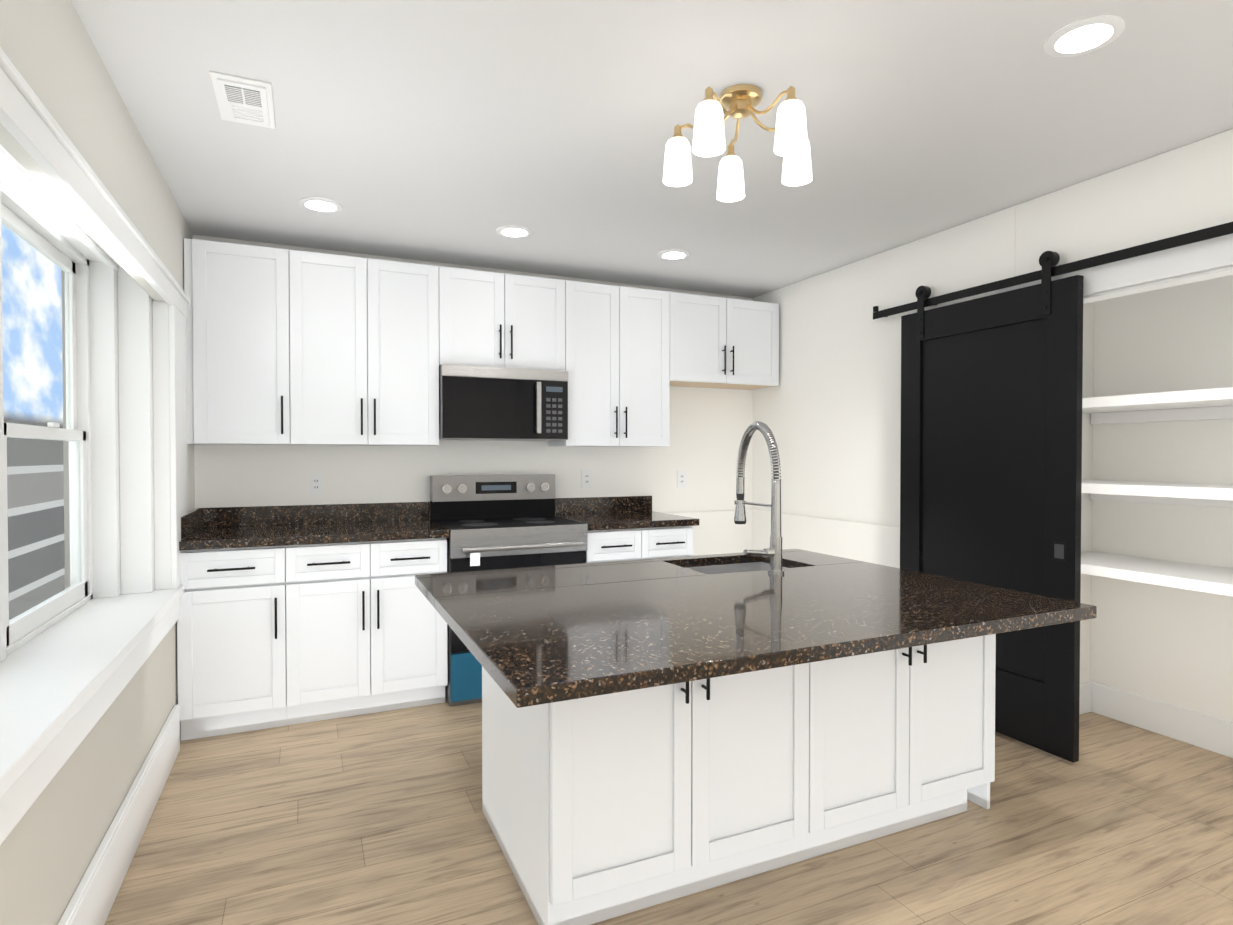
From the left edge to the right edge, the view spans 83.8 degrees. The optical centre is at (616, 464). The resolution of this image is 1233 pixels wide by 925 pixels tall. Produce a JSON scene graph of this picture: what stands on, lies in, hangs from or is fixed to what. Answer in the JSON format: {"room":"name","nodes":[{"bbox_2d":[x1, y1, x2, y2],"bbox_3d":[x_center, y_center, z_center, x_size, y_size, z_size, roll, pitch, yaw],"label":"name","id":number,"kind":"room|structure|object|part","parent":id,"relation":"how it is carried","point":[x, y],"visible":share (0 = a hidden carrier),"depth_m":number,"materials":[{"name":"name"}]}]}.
{"room":"kitchen","nodes":[
{"label":"kitchen","id":0,"kind":"room"},
{"bbox_2d":[0,0,194,924],"bbox_3d":[-0.929,0.069,0.395,0.295,2.440,6.850,0,1,-24],"label":"wall","id":1,"kind":"structure","parent":0,"point":[50,844],"depth_m":1.84,"materials":[{"name":"paint"}]},
{"bbox_2d":[0,182,92,662],"bbox_3d":[-1.736,-0.132,1.872,0.075,1.360,1.890,0,1,-24],"label":"double-hung window","id":2,"kind":"structure","parent":1,"relation":"in","point":[22,220],"depth_m":2.46,"materials":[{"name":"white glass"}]},
{"bbox_2d":[0,47,189,844],"bbox_3d":[-1.648,-0.062,2.038,0.331,1.505,2.520,0,1,-24],"label":"window trim","id":3,"kind":"structure","parent":1,"relation":"attached to","point":[64,681],"depth_m":2.61,"materials":[{"name":"white wood"}]},
{"bbox_2d":[57,704,180,924],"bbox_3d":[-0.649,1.190,0.181,0.026,0.205,6.200,0,1,-24],"label":"baseboard","id":4,"kind":"structure","parent":1,"relation":"attached to","point":[93,898],"depth_m":2.02,"materials":[{"name":"white wood"}]},
{"bbox_2d":[61,234,753,588],"bbox_3d":[-0.481,0.012,4.394,4.900,2.440,0.122,0,1,-24],"label":"wall","id":5,"kind":"structure","parent":0,"point":[708,427],"depth_m":4.30,"materials":[{"name":"paint"}]},
{"bbox_2d":[184,238,307,444],"bbox_3d":[-1.892,-0.595,3.525,0.512,0.980,0.326,0,1,-24],"label":"upper cabinet","id":6,"kind":"object","parent":5,"relation":"attached to","point":[289,347],"depth_m":3.38,"materials":[{"name":"white wood"}]},
{"bbox_2d":[309,473,322,494],"bbox_3d":[-1.667,0.106,3.814,0.072,0.116,0.008,0,1,-24],"label":"electrical outlet","id":7,"kind":"object","parent":5,"relation":"attached to","point":[315,483],"visible":1,"depth_m":3.81,"materials":[{"name":"white plastic"}]},
{"bbox_2d":[304,251,451,445],"bbox_3d":[-1.375,-0.599,3.758,0.857,0.980,0.326,0,1,-24],"label":"upper cabinet","id":8,"kind":"object","parent":5,"relation":"attached to","point":[378,333],"depth_m":3.62,"materials":[{"name":"white wood"}]},
{"bbox_2d":[452,268,567,370],"bbox_3d":[-0.702,-0.823,4.057,0.734,0.540,0.326,0,1,-24],"label":"upper cabinet","id":9,"kind":"object","parent":5,"relation":"attached to","point":[503,320],"depth_m":3.92,"materials":[{"name":"white wood"}]},
{"bbox_2d":[439,364,567,440],"bbox_3d":[-0.683,-0.348,4.020,0.726,0.402,0.421,0,1,-24],"label":"over-the-range microwave","id":10,"kind":"object","parent":9,"relation":"attached to","point":[495,403],"visible":0.98,"depth_m":3.85,"materials":[{"name":"silver metal"}]},
{"bbox_2d":[581,470,591,487],"bbox_3d":[-0.194,0.091,4.476,0.072,0.116,0.008,0,1,-24],"label":"electrical outlet","id":11,"kind":"object","parent":5,"relation":"attached to","point":[586,478],"visible":1,"depth_m":4.47,"materials":[{"name":"white plastic"}]},
{"bbox_2d":[548,280,679,446],"bbox_3d":[-0.048,-0.607,4.354,0.817,0.980,0.326,0,1,-24],"label":"upper cabinet","id":12,"kind":"object","parent":5,"relation":"attached to","point":[624,342],"depth_m":4.21,"materials":[{"name":"white wood"}]},
{"bbox_2d":[677,471,685,486],"bbox_3d":[0.453,0.097,4.768,0.072,0.116,0.008,0,1,-24],"label":"electrical outlet","id":13,"kind":"object","parent":5,"relation":"attached to","point":[681,478],"visible":1,"depth_m":4.76,"materials":[{"name":"white plastic"}]},
{"bbox_2d":[680,293,778,389],"bbox_3d":[0.658,-0.822,4.668,0.847,0.560,0.326,0,1,-24],"label":"upper cabinet","id":14,"kind":"object","parent":5,"relation":"attached to","point":[726,343],"depth_m":4.53,"materials":[{"name":"white wood"}]},
{"bbox_2d":[71,0,1232,297],"bbox_3d":[0.939,-1.213,1.217,4.900,0.100,7.050,0,1,-24],"label":"ceiling","id":15,"kind":"structure","parent":0,"point":[459,132],"depth_m":2.33,"materials":[{"name":"paint"}]},
{"bbox_2d":[210,71,274,128],"bbox_3d":[-1.202,-1.168,2.223,0.164,0.016,0.316,0,1,-24],"label":"ceiling vent","id":16,"kind":"object","parent":15,"relation":"in","point":[244,100],"visible":1,"depth_m":2.19,"materials":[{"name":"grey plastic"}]},
{"bbox_2d":[299,197,342,212],"bbox_3d":[-1.352,-1.186,3.143,0.184,0.007,0.184,0,1,-24],"label":"recessed light","id":17,"kind":"object","parent":15,"relation":"in","point":[316,204],"visible":0.94,"depth_m":3.13,"materials":[{"name":"white"}]},
{"bbox_2d":[496,225,532,237],"bbox_3d":[-0.522,-1.191,3.515,0.184,0.007,0.184,0,1,-24],"label":"recessed light","id":18,"kind":"object","parent":15,"relation":"in","point":[512,231],"visible":0.98,"depth_m":3.50,"materials":[{"name":"white"}]},
{"bbox_2d":[658,250,689,259],"bbox_3d":[0.328,-1.197,3.919,0.184,0.007,0.184,0,1,-24],"label":"recessed light","id":19,"kind":"object","parent":15,"relation":"in","point":[674,254],"visible":0.98,"depth_m":3.90,"materials":[{"name":"white"}]},
{"bbox_2d":[663,84,811,201],"bbox_3d":[0.409,-1.053,2.184,0.481,0.246,0.485,0,1,-24],"label":"chandelier","id":20,"kind":"object","parent":15,"relation":"hanging from","point":[791,143],"visible":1,"depth_m":2.15,"materials":[{"name":"white glass"}]},
{"bbox_2d":[1044,15,1124,56],"bbox_3d":[1.277,-1.168,1.879,0.184,0.007,0.184,0,1,-24],"label":"recessed light","id":21,"kind":"object","parent":15,"relation":"in","point":[1085,36],"visible":1,"depth_m":1.87,"materials":[{"name":"white"}]},
{"bbox_2d":[104,699,1232,924],"bbox_3d":[0.939,1.327,1.253,4.900,0.100,7.050,0,1,-24],"label":"floor","id":22,"kind":"structure","parent":0,"point":[370,819],"depth_m":2.27,"materials":[{"name":"brown wood"}]},
{"bbox_2d":[177,538,447,740],"bbox_3d":[-1.521,0.807,3.538,1.183,0.875,0.644,0,1,-24],"label":"base cabinet","id":23,"kind":"object","parent":22,"relation":"on","point":[272,636],"visible":0.92,"depth_m":3.26,"materials":[{"name":"white wood"}]},
{"bbox_2d":[179,502,448,550],"bbox_3d":[-1.521,0.296,3.535,1.188,0.144,0.636,0,1,-24],"label":"countertop","id":24,"kind":"structure","parent":23,"relation":"on","point":[229,527],"depth_m":3.60,"materials":[{"name":"brown stone"}]},
{"bbox_2d":[430,474,587,706],"bbox_3d":[-0.619,0.652,3.905,0.746,1.175,0.702,0,1,-24],"label":"range","id":25,"kind":"object","parent":22,"relation":"on","point":[491,522],"visible":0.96,"depth_m":3.74,"materials":[{"name":"silver metal"}]},
{"bbox_2d":[585,526,692,562],"bbox_3d":[0.030,0.797,4.235,0.688,0.875,0.644,0,1,-24],"label":"base cabinet","id":26,"kind":"object","parent":22,"relation":"on","point":[630,544],"visible":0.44,"depth_m":3.96,"materials":[{"name":"white wood"}]},
{"bbox_2d":[555,496,698,530],"bbox_3d":[0.038,0.287,4.235,0.717,0.144,0.636,0,1,-24],"label":"countertop","id":27,"kind":"structure","parent":26,"relation":"on","point":[613,513],"depth_m":4.39,"materials":[{"name":"brown stone"}]},
{"bbox_2d":[482,660,829,924],"bbox_3d":[0.006,0.875,2.505,0.909,0.768,1.150,0,1,-24],"label":"base cabinet","id":28,"kind":"object","parent":22,"relation":"on","point":[598,808],"depth_m":1.97,"materials":[{"name":"white wood"}]},
{"bbox_2d":[415,549,1096,707],"bbox_3d":[0.364,0.469,2.495,1.920,0.040,1.490,0,1,-24],"label":"countertop","id":29,"kind":"structure","parent":28,"relation":"on","point":[531,636],"depth_m":2.08,"materials":[{"name":"brown stone"}]},
{"bbox_2d":[686,562,785,574],"bbox_3d":[0.543,0.636,3.088,0.566,0.310,0.416,0,1,-24],"label":"undermount sink","id":30,"kind":"object","parent":29,"relation":"in","point":[732,568],"visible":0.04,"depth_m":3.31,"materials":[{"name":"silver metal"}]},
{"bbox_2d":[734,421,783,574],"bbox_3d":[0.545,0.129,2.907,0.195,0.630,0.317,0,1,-24],"label":"faucet","id":31,"kind":"object","parent":29,"relation":"on","point":[773,552],"visible":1,"depth_m":2.82,"materials":[{"name":"silver metal"}]},
{"bbox_2d":[830,634,995,851],"bbox_3d":[0.727,0.870,2.829,0.909,0.768,1.150,0,1,-24],"label":"base cabinet","id":32,"kind":"object","parent":22,"relation":"on","point":[912,729],"depth_m":2.32,"materials":[{"name":"white wood"}]},
{"bbox_2d":[752,129,1232,721],"bbox_3d":[2.730,0.046,2.040,0.772,2.440,6.850,0,1,-24],"label":"wall","id":33,"kind":"structure","parent":0,"point":[828,409],"depth_m":3.33,"materials":[{"name":"paint"}]},
{"bbox_2d":[873,222,1232,762],"bbox_3d":[1.875,0.159,2.951,0.086,2.147,2.050,0,1,-24],"label":"barn door","id":34,"kind":"structure","parent":33,"relation":"in","point":[991,448],"depth_m":3.10,"materials":[{"name":"black wood"}]},
{"bbox_3d":[1.885,-0.840,2.941,0.064,0.070,2.050,0,1,-24],"label":"barn door track rail","id":35,"kind":"part","parent":34,"relation":"part of","materials":[{"name":"black metal"}]},
{"bbox_2d":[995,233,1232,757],"bbox_3d":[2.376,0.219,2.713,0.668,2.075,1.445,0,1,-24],"label":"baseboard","id":36,"kind":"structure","parent":33,"relation":"attached to","point":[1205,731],"depth_m":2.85,"materials":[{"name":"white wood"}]},
{"bbox_2d":[1081,387,1232,596],"bbox_3d":[2.478,0.126,2.733,0.456,0.840,1.392,0,1,-24],"label":"pantry shelves","id":37,"kind":"object","parent":33,"relation":"attached to","point":[1204,404],"visible":0.77,"depth_m":2.94,"materials":[{"name":"white wood"}]},
{"label":"outside","id":38,"kind":"structure","parent":0,"visible":0},
{"bbox_2d":[1,224,64,619],"bbox_3d":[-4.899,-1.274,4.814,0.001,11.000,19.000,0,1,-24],"label":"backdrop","id":39,"kind":"structure","parent":38,"point":[45,450],"depth_m":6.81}
]}

